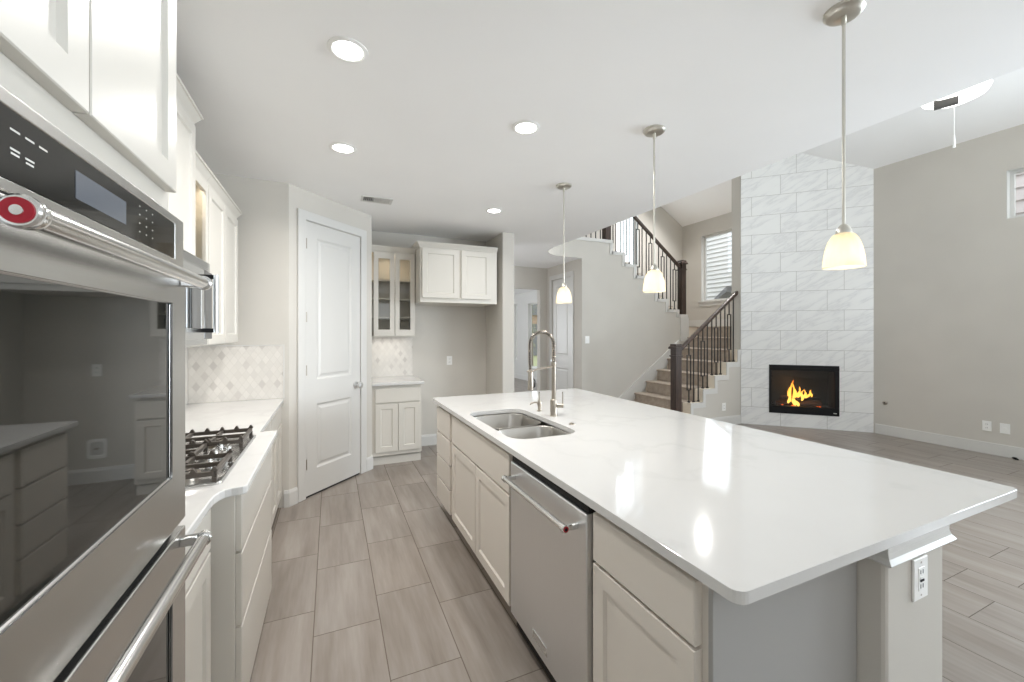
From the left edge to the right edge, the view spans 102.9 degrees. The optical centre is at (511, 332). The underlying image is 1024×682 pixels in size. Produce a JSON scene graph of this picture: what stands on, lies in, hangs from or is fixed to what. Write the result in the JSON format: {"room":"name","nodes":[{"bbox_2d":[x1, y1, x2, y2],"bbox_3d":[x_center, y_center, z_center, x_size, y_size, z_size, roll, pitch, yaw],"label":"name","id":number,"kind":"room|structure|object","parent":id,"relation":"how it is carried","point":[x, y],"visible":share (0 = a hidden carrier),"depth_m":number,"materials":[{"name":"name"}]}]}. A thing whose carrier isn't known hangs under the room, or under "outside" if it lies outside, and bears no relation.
{"room":"kitchen","nodes":[
{"label":"kitchen","id":0,"kind":"room"},
{"bbox_2d":[213,173,288,507],"bbox_3d":[-2.221,0.100,3.347,0.695,2.720,0.120,0,0,-24],"label":"wall","id":1,"kind":"structure","parent":0,"point":[263,226],"depth_m":3.37,"materials":[{"name":"beige paint"}]},
{"bbox_2d":[188,345,283,403],"bbox_3d":[-2.202,0.321,3.282,0.651,0.448,0.014,0,0,-24],"label":"backsplash","id":2,"kind":"structure","parent":1,"relation":"attached to","point":[216,373],"depth_m":3.27,"materials":[{"name":"tile"}]},
{"bbox_2d":[289,184,371,489],"bbox_3d":[-1.741,0.100,3.929,0.100,2.720,1.025,0,0,21],"label":"wall","id":3,"kind":"structure","parent":0,"point":[300,198],"depth_m":3.59,"materials":[{"name":"beige paint"}]},
{"bbox_2d":[284,487,297,507],"bbox_3d":[-1.867,1.390,3.450,0.035,0.140,0.117,0,0,35],"label":"baseboard","id":4,"kind":"structure","parent":3,"relation":"attached to","point":[290,496],"depth_m":3.43,"materials":[{"name":"white wood"}]},
{"bbox_2d":[297,208,366,502],"bbox_3d":[-1.688,0.193,3.901,0.017,2.535,0.850,0,0,21],"label":"trim","id":5,"kind":"structure","parent":3,"relation":"attached to","point":[302,215],"depth_m":3.57,"materials":[{"name":"white wood"}]},
{"bbox_2d":[306,221,362,497],"bbox_3d":[-1.676,0.235,3.890,0.110,2.444,0.685,0,0,21],"label":"door","id":6,"kind":"structure","parent":3,"relation":"in","point":[333,384],"depth_m":3.86,"materials":[{"name":"white wood"}]},
{"bbox_2d":[367,455,372,470],"bbox_3d":[-1.517,1.390,4.381,0.048,0.140,0.167,0,0,1],"label":"baseboard","id":7,"kind":"structure","parent":3,"relation":"attached to","point":[369,459],"depth_m":4.35,"materials":[{"name":"white wood"}]},
{"bbox_2d":[372,231,485,434],"bbox_3d":[-1.077,0.100,5.386,1.840,2.720,0.120,0,0,-24],"label":"wall","id":8,"kind":"structure","parent":0,"point":[441,332],"depth_m":5.40,"materials":[{"name":"beige paint"}]},
{"bbox_2d":[372,337,412,376],"bbox_3d":[-1.526,0.300,5.114,0.553,0.490,0.012,0,0,-24],"label":"backsplash","id":9,"kind":"structure","parent":8,"relation":"attached to","point":[391,356],"depth_m":5.12,"materials":[{"name":"tile"}]},
{"bbox_2d":[372,245,414,336],"bbox_3d":[-1.467,-0.482,4.943,0.524,1.065,0.370,0,0,-24],"label":"upper cabinet","id":10,"kind":"object","parent":8,"relation":"attached to","point":[393,267],"visible":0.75,"depth_m":4.88,"materials":[{"name":"white wood"}]},
{"bbox_2d":[372,279,409,283],"bbox_3d":[-1.486,-0.630,4.988,0.486,0.020,0.234,0,0,-24],"label":"shelf","id":11,"kind":"object","parent":10,"relation":"attached to","point":[380,281],"depth_m":4.95,"materials":[{"name":"white wood"}]},
{"bbox_2d":[372,297,409,301],"bbox_3d":[-1.486,-0.408,4.988,0.486,0.020,0.234,0,0,-24],"label":"shelf","id":12,"kind":"object","parent":10,"relation":"attached to","point":[380,299],"depth_m":5.00,"materials":[{"name":"white wood"}]},
{"bbox_2d":[372,316,409,318],"bbox_3d":[-1.486,-0.187,4.988,0.486,0.020,0.234,0,0,-24],"label":"shelf","id":13,"kind":"object","parent":10,"relation":"attached to","point":[379,317],"depth_m":4.96,"materials":[{"name":"white wood"}]},
{"bbox_2d":[421,434,436,445],"bbox_3d":[-0.631,1.390,5.247,1.171,0.140,0.736,0,0,-24],"label":"baseboard","id":14,"kind":"structure","parent":8,"relation":"attached to","point":[429,439],"depth_m":5.30,"materials":[{"name":"white wood"}]},
{"bbox_2d":[447,356,451,364],"bbox_3d":[-0.831,0.365,5.425,0.072,0.118,0.008,0,0,-24],"label":"wall outlet","id":15,"kind":"object","parent":8,"relation":"attached to","point":[449,358],"visible":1,"depth_m":5.42,"materials":[{"name":"white plastic"}]},
{"bbox_2d":[410,240,497,306],"bbox_3d":[-0.754,-0.700,5.100,0.982,0.690,0.660,0,0,-24],"label":"upper cabinet","id":16,"kind":"object","parent":8,"relation":"attached to","point":[446,274],"visible":0.92,"depth_m":4.82,"materials":[{"name":"white wood"}]},
{"bbox_2d":[486,232,513,393],"bbox_3d":[-0.165,0.100,5.397,0.164,2.720,0.600,0,0,-24],"label":"wall","id":17,"kind":"structure","parent":0,"point":[499,316],"depth_m":5.14,"materials":[{"name":"beige paint"}]},
{"bbox_2d":[514,290,536,377],"bbox_3d":[1.003,0.100,11.450,0.120,2.720,5.880,0,0,-24],"label":"wall","id":18,"kind":"structure","parent":0,"point":[521,367],"depth_m":12.75,"materials":[{"name":"paint"}]},
{"bbox_2d":[514,304,516,359],"bbox_3d":[0.162,-0.040,13.342,0.114,1.800,0.300,0,0,-24],"label":"window","id":19,"kind":"structure","parent":18,"relation":"in","point":[515,305],"depth_m":13.46,"materials":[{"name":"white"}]},
{"bbox_2d":[514,373,536,382],"bbox_3d":[0.938,1.390,11.422,0.019,0.140,5.860,0,0,-24],"label":"baseboard","id":20,"kind":"structure","parent":18,"relation":"attached to","point":[523,377],"depth_m":12.77,"materials":[{"name":"white wood"}]},
{"bbox_2d":[528,302,536,368],"bbox_3d":[0.664,0.070,12.208,0.114,1.940,0.620,0,0,-24],"label":"window","id":21,"kind":"structure","parent":18,"relation":"in","point":[529,304],"depth_m":12.47,"materials":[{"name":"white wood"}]},
{"bbox_2d":[514,266,546,390],"bbox_3d":[-1.565,0.100,7.029,5.120,2.720,0.120,0,0,-24],"label":"wall","id":22,"kind":"structure","parent":0,"point":[533,278],"depth_m":7.92,"materials":[{"name":"beige paint"}]},
{"bbox_2d":[547,258,581,389],"bbox_3d":[0.988,0.100,7.440,0.120,2.720,1.199,0,0,-24],"label":"wall","id":23,"kind":"structure","parent":0,"point":[576,265],"depth_m":7.02,"materials":[{"name":"beige paint"}]},
{"bbox_2d":[550,277,570,389],"bbox_3d":[0.898,0.230,7.470,0.110,2.454,0.685,0,0,-24],"label":"door","id":24,"kind":"structure","parent":23,"relation":"in","point":[561,312],"depth_m":7.47,"materials":[{"name":"white wood"}]},
{"bbox_2d":[549,271,573,389],"bbox_3d":[0.896,0.188,7.476,0.017,2.545,0.850,0,0,-24],"label":"trim","id":25,"kind":"structure","parent":23,"relation":"attached to","point":[571,273],"depth_m":7.25,"materials":[{"name":"white wood"}]},
{"bbox_2d":[548,240,581,257],"bbox_3d":[0.735,-1.410,6.550,0.352,0.300,1.131,0,0,36],"label":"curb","id":26,"kind":"object","parent":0,"point":[573,248],"visible":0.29,"depth_m":6.77,"materials":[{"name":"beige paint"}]},
{"bbox_2d":[176,0,1023,294],"bbox_3d":[0.147,-1.375,5.316,6.620,0.230,16.600,0,0,-24],"label":"ceiling","id":27,"kind":"structure","parent":0,"point":[737,88],"depth_m":2.13,"materials":[{"name":"white paint"}]},
{"bbox_2d":[329,142,356,153],"bbox_3d":[-1.149,-1.256,2.778,0.172,0.008,0.172,0,0,-24],"label":"recessed light","id":28,"kind":"object","parent":27,"relation":"in","point":[340,147],"visible":1,"depth_m":2.77,"materials":[{"name":"white plastic"}]},
{"bbox_2d":[327,36,367,63],"bbox_3d":[-0.731,-1.256,1.817,0.172,0.008,0.172,0,0,-24],"label":"recessed light","id":29,"kind":"object","parent":27,"relation":"in","point":[346,49],"visible":1,"depth_m":1.81,"materials":[{"name":"white plastic"}]},
{"bbox_2d":[360,195,392,204],"bbox_3d":[-1.277,-1.255,3.853,0.280,0.010,0.170,0,0,-24],"label":"ceiling vent","id":30,"kind":"object","parent":27,"relation":"in","point":[364,198],"visible":1,"depth_m":3.85,"materials":[{"name":"white metal"}]},
{"bbox_2d":[486,208,501,212],"bbox_3d":[-0.185,-1.256,4.197,0.172,0.008,0.172,0,0,-24],"label":"recessed light","id":31,"kind":"object","parent":27,"relation":"in","point":[490,210],"visible":1,"depth_m":4.18,"materials":[{"name":"white plastic"}]},
{"bbox_2d":[512,120,539,134],"bbox_3d":[0.086,-1.256,2.502,0.172,0.008,0.172,0,0,-24],"label":"recessed light","id":32,"kind":"object","parent":27,"relation":"in","point":[525,127],"visible":1,"depth_m":2.49,"materials":[{"name":"white plastic"}]},
{"bbox_2d":[556,182,571,303],"bbox_3d":[0.443,-0.758,3.478,0.136,1.004,0.136,0,0,-24],"label":"pendant light","id":33,"kind":"object","parent":27,"relation":"hanging from","point":[563,295],"visible":1,"depth_m":3.46,"materials":[{"name":"beige glass"}]},
{"bbox_2d":[643,124,665,292],"bbox_3d":[0.882,-0.758,2.530,0.136,1.004,0.136,0,0,-24],"label":"pendant light","id":34,"kind":"object","parent":27,"relation":"hanging from","point":[654,282],"visible":1,"depth_m":2.51,"materials":[{"name":"beige glass"}]},
{"bbox_2d":[822,0,866,269],"bbox_3d":[1.297,-0.758,1.595,0.136,1.004,0.136,0,0,-24],"label":"pendant light","id":35,"kind":"object","parent":27,"relation":"hanging from","point":[844,250],"visible":1,"depth_m":1.58,"materials":[{"name":"white glass"}]},
{"bbox_2d":[582,206,681,308],"bbox_3d":[2.329,-1.540,8.615,3.285,6.000,0.120,0,0,-24],"label":"wall","id":36,"kind":"structure","parent":0,"point":[668,231],"depth_m":8.99,"materials":[{"name":"beige paint"}]},
{"bbox_2d":[634,215,637,264],"bbox_3d":[2.401,-2.090,8.644,0.600,1.300,0.114,0,0,-24],"label":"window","id":37,"kind":"structure","parent":36,"relation":"in","point":[635,222],"depth_m":8.78,"materials":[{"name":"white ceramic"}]},
{"bbox_2d":[582,240,686,401],"bbox_3d":[2.242,-0.050,7.405,2.385,3.020,0.120,0,0,-24],"label":"wall","id":38,"kind":"structure","parent":0,"point":[628,331],"depth_m":7.16,"materials":[{"name":"beige paint"}]},
{"bbox_2d":[575,237,612,242],"bbox_3d":[1.005,-1.587,6.728,1.690,0.055,0.452,0,0,-42],"label":"trim","id":39,"kind":"structure","parent":38,"relation":"attached to","point":[580,238],"depth_m":6.96,"materials":[{"name":"white wood"}]},
{"bbox_2d":[586,226,610,239],"bbox_3d":[1.297,-2.253,6.986,0.938,1.274,0.156,0,0,-24],"label":"balcony railing","id":40,"kind":"object","parent":39,"relation":"on","point":[606,232],"visible":0.05,"depth_m":7.09,"materials":[{"name":"brown wood"}]},
{"bbox_2d":[610,243,687,316],"bbox_3d":[2.509,-0.930,7.521,1.827,1.261,0.145,0,0,-24],"label":"trim","id":41,"kind":"structure","parent":38,"relation":"attached to","point":[612,252],"depth_m":7.34,"materials":[{"name":"white wood"}]},
{"bbox_2d":[612,216,687,313],"bbox_3d":[2.527,-1.430,7.532,1.787,2.255,0.156,0,0,-24],"label":"stair railing","id":42,"kind":"object","parent":41,"relation":"on","point":[681,264],"visible":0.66,"depth_m":7.68,"materials":[{"name":"brown wood"}]},
{"bbox_2d":[680,317,688,340],"bbox_3d":[3.264,-0.071,7.859,0.210,0.462,0.170,0,0,-24],"label":"trim","id":43,"kind":"structure","parent":38,"relation":"attached to","point":[684,321],"depth_m":7.78,"materials":[{"name":"white wood"}]},
{"bbox_2d":[250,378,1023,681],"bbox_3d":[0.908,1.510,5.654,8.485,0.100,16.800,0,0,-24],"label":"floor","id":44,"kind":"structure","parent":0,"point":[374,579],"depth_m":2.33,"materials":[{"name":"tile"}]},
{"bbox_2d":[0,0,175,210],"bbox_3d":[-0.969,0.180,0.506,0.676,2.560,0.802,0,0,-24],"label":"tall cabinet","id":45,"kind":"object","parent":44,"relation":"on","point":[101,72],"visible":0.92,"depth_m":0.69,"materials":[{"name":"white wood"}]},
{"bbox_2d":[0,85,212,681],"bbox_3d":[-0.908,0.377,0.533,0.702,1.296,0.758,0,0,-24],"label":"double wall oven","id":46,"kind":"object","parent":45,"relation":"in","point":[95,567],"visible":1,"depth_m":0.59,"materials":[{"name":"silver metal"}]},
{"bbox_2d":[185,508,210,681],"bbox_3d":[-1.243,1.018,1.089,0.640,0.883,0.484,0,0,-24],"label":"base cabinet","id":47,"kind":"object","parent":44,"relation":"on","point":[198,582],"visible":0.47,"depth_m":1.29,"materials":[{"name":"white wood"}]},
{"bbox_2d":[209,446,271,681],"bbox_3d":[-1.482,1.018,1.719,0.720,0.883,0.855,0,0,-24],"label":"base cabinet","id":48,"kind":"object","parent":44,"relation":"on","point":[241,542],"visible":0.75,"depth_m":1.49,"materials":[{"name":"white wood"}]},
{"bbox_2d":[263,406,280,524],"bbox_3d":[-1.952,1.018,2.688,0.640,0.883,1.293,0,0,-24],"label":"base cabinet","id":49,"kind":"object","parent":44,"relation":"on","point":[274,424],"visible":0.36,"depth_m":3.07,"materials":[{"name":"white wood"}]},
{"bbox_2d":[178,398,283,534],"bbox_3d":[-1.637,0.561,2.095,0.744,0.030,2.640,0,0,-24],"label":"countertop","id":50,"kind":"structure","parent":49,"relation":"on","point":[213,416],"depth_m":2.15,"materials":[{"name":"white stone"}]},
{"bbox_2d":[185,425,255,488],"bbox_3d":[-1.448,0.514,1.710,0.540,0.064,0.760,0,0,-24],"label":"gas cooktop","id":51,"kind":"object","parent":50,"relation":"in","point":[209,460],"visible":0.38,"depth_m":1.73,"materials":[{"name":"silver metal"}]},
{"bbox_2d":[372,384,420,465],"bbox_3d":[-1.400,1.018,4.816,0.544,0.883,0.620,0,0,-24],"label":"base cabinet","id":52,"kind":"object","parent":44,"relation":"on","point":[396,409],"visible":0.86,"depth_m":4.54,"materials":[{"name":"white wood"}]},
{"bbox_2d":[372,376,423,385],"bbox_3d":[-1.387,0.561,4.815,0.566,0.030,0.668,0,0,-24],"label":"countertop","id":53,"kind":"structure","parent":52,"relation":"on","point":[394,380],"depth_m":4.69,"materials":[{"name":"white stone"}]},
{"bbox_2d":[437,405,453,514],"bbox_3d":[-0.263,1.018,3.329,0.616,0.884,0.470,0,0,-24],"label":"base cabinet","id":54,"kind":"object","parent":44,"relation":"on","point":[444,418],"visible":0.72,"depth_m":3.15,"materials":[{"name":"beige wood"}]},
{"bbox_2d":[452,413,570,605],"bbox_3d":[0.052,1.018,2.619,0.616,0.884,1.081,0,0,-24],"label":"base cabinet","id":55,"kind":"object","parent":44,"relation":"on","point":[481,501],"visible":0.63,"depth_m":2.36,"materials":[{"name":"beige wood"}]},
{"bbox_2d":[501,456,595,681],"bbox_3d":[0.367,1.027,1.798,0.670,0.866,0.654,0,0,-24],"label":"dishwasher","id":56,"kind":"object","parent":44,"relation":"on","point":[552,561],"visible":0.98,"depth_m":1.60,"materials":[{"name":"silver metal"}]},
{"bbox_2d":[619,326,740,414],"bbox_3d":[2.973,0.668,7.534,2.945,1.584,2.333,0,0,-24],"label":"staircase","id":57,"kind":"structure","parent":44,"relation":"on","point":[657,393],"depth_m":7.06,"materials":[{"name":"beige paint"}]},
{"bbox_2d":[668,291,737,411],"bbox_3d":[3.027,0.288,6.375,1.391,1.950,0.156,0,0,-24],"label":"stair railing","id":58,"kind":"object","parent":57,"relation":"on","point":[675,355],"visible":0.94,"depth_m":6.25,"materials":[{"name":"brown wood"}]},
{"bbox_2d":[593,512,856,681],"bbox_3d":[0.641,1.018,1.294,0.618,0.884,0.470,0,0,-24],"label":"base cabinet","id":59,"kind":"object","parent":44,"relation":"on","point":[650,615],"depth_m":1.11,"materials":[{"name":"beige wood"}]},
{"bbox_2d":[857,525,956,681],"bbox_3d":[0.645,1.018,2.465,0.379,0.884,2.788,0,0,-24],"label":"support post","id":60,"kind":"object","parent":44,"relation":"on","point":[899,639],"depth_m":1.19,"materials":[{"name":"beige paint"}]},
{"bbox_2d":[433,388,1016,604],"bbox_3d":[0.554,0.560,2.440,1.432,0.029,2.839,0,0,-24],"label":"countertop","id":61,"kind":"structure","parent":60,"relation":"on","point":[752,515],"depth_m":1.43,"materials":[{"name":"white stone"}]},
{"bbox_2d":[475,413,568,438],"bbox_3d":[0.033,0.682,2.522,0.398,0.208,0.799,0,0,-24],"label":"sink","id":62,"kind":"object","parent":61,"relation":"in","point":[512,425],"visible":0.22,"depth_m":2.55,"materials":[{"name":"metal"}]},
{"bbox_2d":[530,392,541,410],"bbox_3d":[0.166,0.478,2.847,0.097,0.134,0.040,0,0,-24],"label":"soap dispenser","id":63,"kind":"object","parent":61,"relation":"on","point":[539,403],"visible":1,"depth_m":2.85,"materials":[{"name":"silver metal"}]},
{"bbox_2d":[527,330,563,416],"bbox_3d":[0.216,0.264,2.642,0.254,0.564,0.077,0,0,-24],"label":"faucet","id":64,"kind":"object","parent":61,"relation":"on","point":[554,405],"visible":1,"depth_m":2.66,"materials":[{"name":"silver metal"}]},
{"bbox_2d":[912,554,927,601],"bbox_3d":[1.212,0.727,1.210,0.080,0.122,0.010,0,0,-24],"label":"wall outlet","id":65,"kind":"object","parent":60,"relation":"attached to","point":[919,564],"visible":1,"depth_m":1.20,"materials":[{"name":"white plastic"}]},
{"bbox_2d":[918,566,924,590],"bbox_3d":[1.212,0.727,1.208,0.034,0.068,0.002,0,0,-24],"label":"receptacle","id":66,"kind":"object","parent":65,"relation":"attached to","point":[921,569],"depth_m":1.21,"materials":[{"name":"white plastic"}]},
{"bbox_2d":[694,355,740,417],"bbox_3d":[3.062,0.906,6.353,1.350,1.108,0.070,0,0,-24],"label":"wall","id":67,"kind":"structure","parent":0,"point":[729,391],"depth_m":6.46,"materials":[{"name":"beige paint"}]},
{"bbox_2d":[722,403,725,410],"bbox_3d":[3.343,1.165,6.434,0.080,0.122,0.008,0,0,-24],"label":"wall outlet","id":68,"kind":"object","parent":67,"relation":"attached to","point":[723,404],"visible":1,"depth_m":6.43,"materials":[{"name":"white plastic"}]},
{"bbox_2d":[710,415,740,423],"bbox_3d":[3.077,1.390,6.312,1.345,0.140,0.016,0,0,-24],"label":"baseboard","id":69,"kind":"structure","parent":67,"relation":"attached to","point":[736,419],"depth_m":6.49,"materials":[{"name":"white wood"}]},
{"bbox_2d":[732,176,740,359],"bbox_3d":[4.215,-0.840,6.916,1.215,4.600,0.155,0,0,-24],"label":"wall pillar","id":70,"kind":"structure","parent":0,"point":[736,182],"depth_m":6.66,"materials":[{"name":"beige paint"}]},
{"bbox_2d":[741,153,873,432],"bbox_3d":[4.516,-0.850,6.331,1.711,4.620,0.100,0,0,21],"label":"wall","id":71,"kind":"structure","parent":0,"point":[795,311],"depth_m":6.28,"materials":[{"name":"tile"}]},
{"bbox_2d":[769,364,839,416],"bbox_3d":[4.562,0.876,6.478,0.908,0.756,0.452,0,0,21],"label":"gas fireplace","id":72,"kind":"object","parent":71,"relation":"in","point":[793,389],"visible":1,"depth_m":6.48,"materials":[{"name":"black metal"}]},
{"bbox_2d":[661,67,1023,226],"bbox_3d":[3.561,-4.044,3.440,5.500,3.450,10.600,0,0,-24],"label":"ceiling","id":73,"kind":"structure","parent":0,"point":[918,131],"depth_m":5.33,"materials":[{"name":"white paint"}]},
{"bbox_2d":[921,79,992,147],"bbox_3d":[3.897,-2.695,3.546,1.306,2.129,1.243,0,0,-24],"label":"ceiling fan","id":74,"kind":"object","parent":73,"relation":"hanging from","point":[966,95],"visible":0.27,"depth_m":3.53,"materials":[{"name":"white ceramic"}]},
{"bbox_2d":[682,124,1023,447],"bbox_3d":[5.988,-0.475,4.566,0.120,3.870,10.490,0,0,-24],"label":"wall","id":75,"kind":"structure","parent":0,"point":[949,260],"depth_m":5.27,"materials":[{"name":"beige paint"}]},
{"bbox_2d":[689,319,731,326],"bbox_3d":[3.945,-0.210,8.078,0.764,0.140,2.169,0,0,-24],"label":"baseboard","id":76,"kind":"structure","parent":75,"relation":"attached to","point":[692,323],"depth_m":8.55,"materials":[{"name":"white wood"}]},
{"bbox_2d":[698,228,731,306],"bbox_3d":[4.256,-1.325,8.419,0.150,1.510,0.880,0,0,-24],"label":"window","id":77,"kind":"structure","parent":75,"relation":"in","point":[704,302],"depth_m":8.76,"materials":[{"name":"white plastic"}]},
{"bbox_2d":[875,424,1023,459],"bbox_3d":[6.676,1.390,2.847,0.016,0.140,6.790,0,0,-24],"label":"baseboard","id":78,"kind":"structure","parent":75,"relation":"attached to","point":[939,439],"depth_m":5.20,"materials":[{"name":"white wood"}]},
{"bbox_2d":[982,420,991,430],"bbox_3d":[5.751,1.125,4.941,0.008,0.118,0.075,0,0,-24],"label":"wall outlet","id":79,"kind":"object","parent":75,"relation":"attached to","point":[986,425],"visible":1,"depth_m":4.93,"materials":[{"name":"white plastic"}]},
{"bbox_2d":[1000,423,1009,433],"bbox_3d":[5.809,1.128,4.809,0.008,0.118,0.080,0,0,-24],"label":"cable plate","id":80,"kind":"object","parent":75,"relation":"attached to","point":[1004,428],"visible":1,"depth_m":4.81,"materials":[{"name":"white plastic"}]},
{"bbox_2d":[1006,167,1023,218],"bbox_3d":[6.201,-1.625,4.080,0.114,0.570,1.630,0,0,-24],"label":"window","id":81,"kind":"structure","parent":75,"relation":"in","point":[1010,174],"depth_m":4.81,"materials":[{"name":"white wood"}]},
{"bbox_3d":[-1.697,0.100,1.162,0.120,2.720,10.500,0,0,-24],"label":"wall","id":82,"kind":"structure","parent":0,"visible":0},
{"bbox_2d":[168,72,203,255],"bbox_3d":[-1.622,-0.740,1.652,0.410,0.764,0.865,0,0,-24],"label":"upper cabinet","id":83,"kind":"object","parent":82,"relation":"attached to","point":[182,203],"visible":0.22,"depth_m":1.96,"materials":[{"name":"white wood"}]},
{"bbox_2d":[183,249,218,345],"bbox_3d":[-1.562,-0.148,1.670,0.514,0.413,0.764,0,0,-24],"label":"microwave oven","id":84,"kind":"object","parent":83,"relation":"attached to","point":[198,303],"visible":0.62,"depth_m":1.91,"materials":[{"name":"silver metal"}]},
{"bbox_2d":[185,347,187,404],"bbox_3d":[-1.971,0.310,1.941,0.010,0.470,2.629,0,0,-24],"label":"backsplash","id":85,"kind":"structure","parent":82,"relation":"attached to","point":[186,349],"depth_m":3.12,"materials":[{"name":"tile"}]},
{"bbox_2d":[185,151,212,347],"bbox_3d":[-1.869,-0.435,2.171,0.380,1.020,0.365,0,0,-24],"label":"upper cabinet","id":86,"kind":"object","parent":82,"relation":"attached to","point":[203,172],"visible":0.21,"depth_m":2.35,"materials":[{"name":"white wood"}]},
{"bbox_2d":[204,174,242,345],"bbox_3d":[-2.122,-0.435,2.742,0.380,1.020,0.880,0,0,-24],"label":"upper cabinet","id":87,"kind":"object","parent":82,"relation":"attached to","point":[223,213],"visible":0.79,"depth_m":2.76,"materials":[{"name":"white wood"}]},
{"label":"outside","id":88,"kind":"structure","parent":0,"visible":0},
{"bbox_2d":[533,355,536,365],"bbox_3d":[7.526,1.695,17.560,52.000,0.230,54.000,0,0,-24],"label":"lawn","id":89,"kind":"structure","parent":88,"point":[534,357],"depth_m":23.03,"materials":[{"name":"green plant"}]},
{"bbox_2d":[532,304,536,355],"bbox_3d":[2.941,-0.930,32.210,9.500,5.020,6.300,0,0,-24],"label":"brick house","id":90,"kind":"structure","parent":89,"relation":"on","point":[534,314],"depth_m":28.55,"materials":[{"name":"grey"}]},
{"bbox_2d":[532,305,536,365],"bbox_3d":[0.859,-0.294,18.610,1.007,3.747,0.954,0,0,-24],"label":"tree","id":91,"kind":"object","parent":89,"relation":"on","point":[536,305],"visible":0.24,"depth_m":18.51,"materials":[{"name":"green plant"}]},
{"bbox_2d":[707,232,731,299],"bbox_3d":[7.201,-2.555,11.017,3.900,8.270,7.300,0,0,-24],"label":"neighbouring house","id":92,"kind":"structure","parent":89,"relation":"on","point":[719,247],"depth_m":11.04,"materials":[{"name":"grey"}]},
{"bbox_2d":[1016,173,1023,214],"bbox_3d":[10.973,-2.555,3.747,2.900,8.270,8.550,0,0,-24],"label":"neighbouring house","id":93,"kind":"structure","parent":89,"relation":"on","point":[1019,177],"depth_m":6.75,"materials":[{"name":"white"}]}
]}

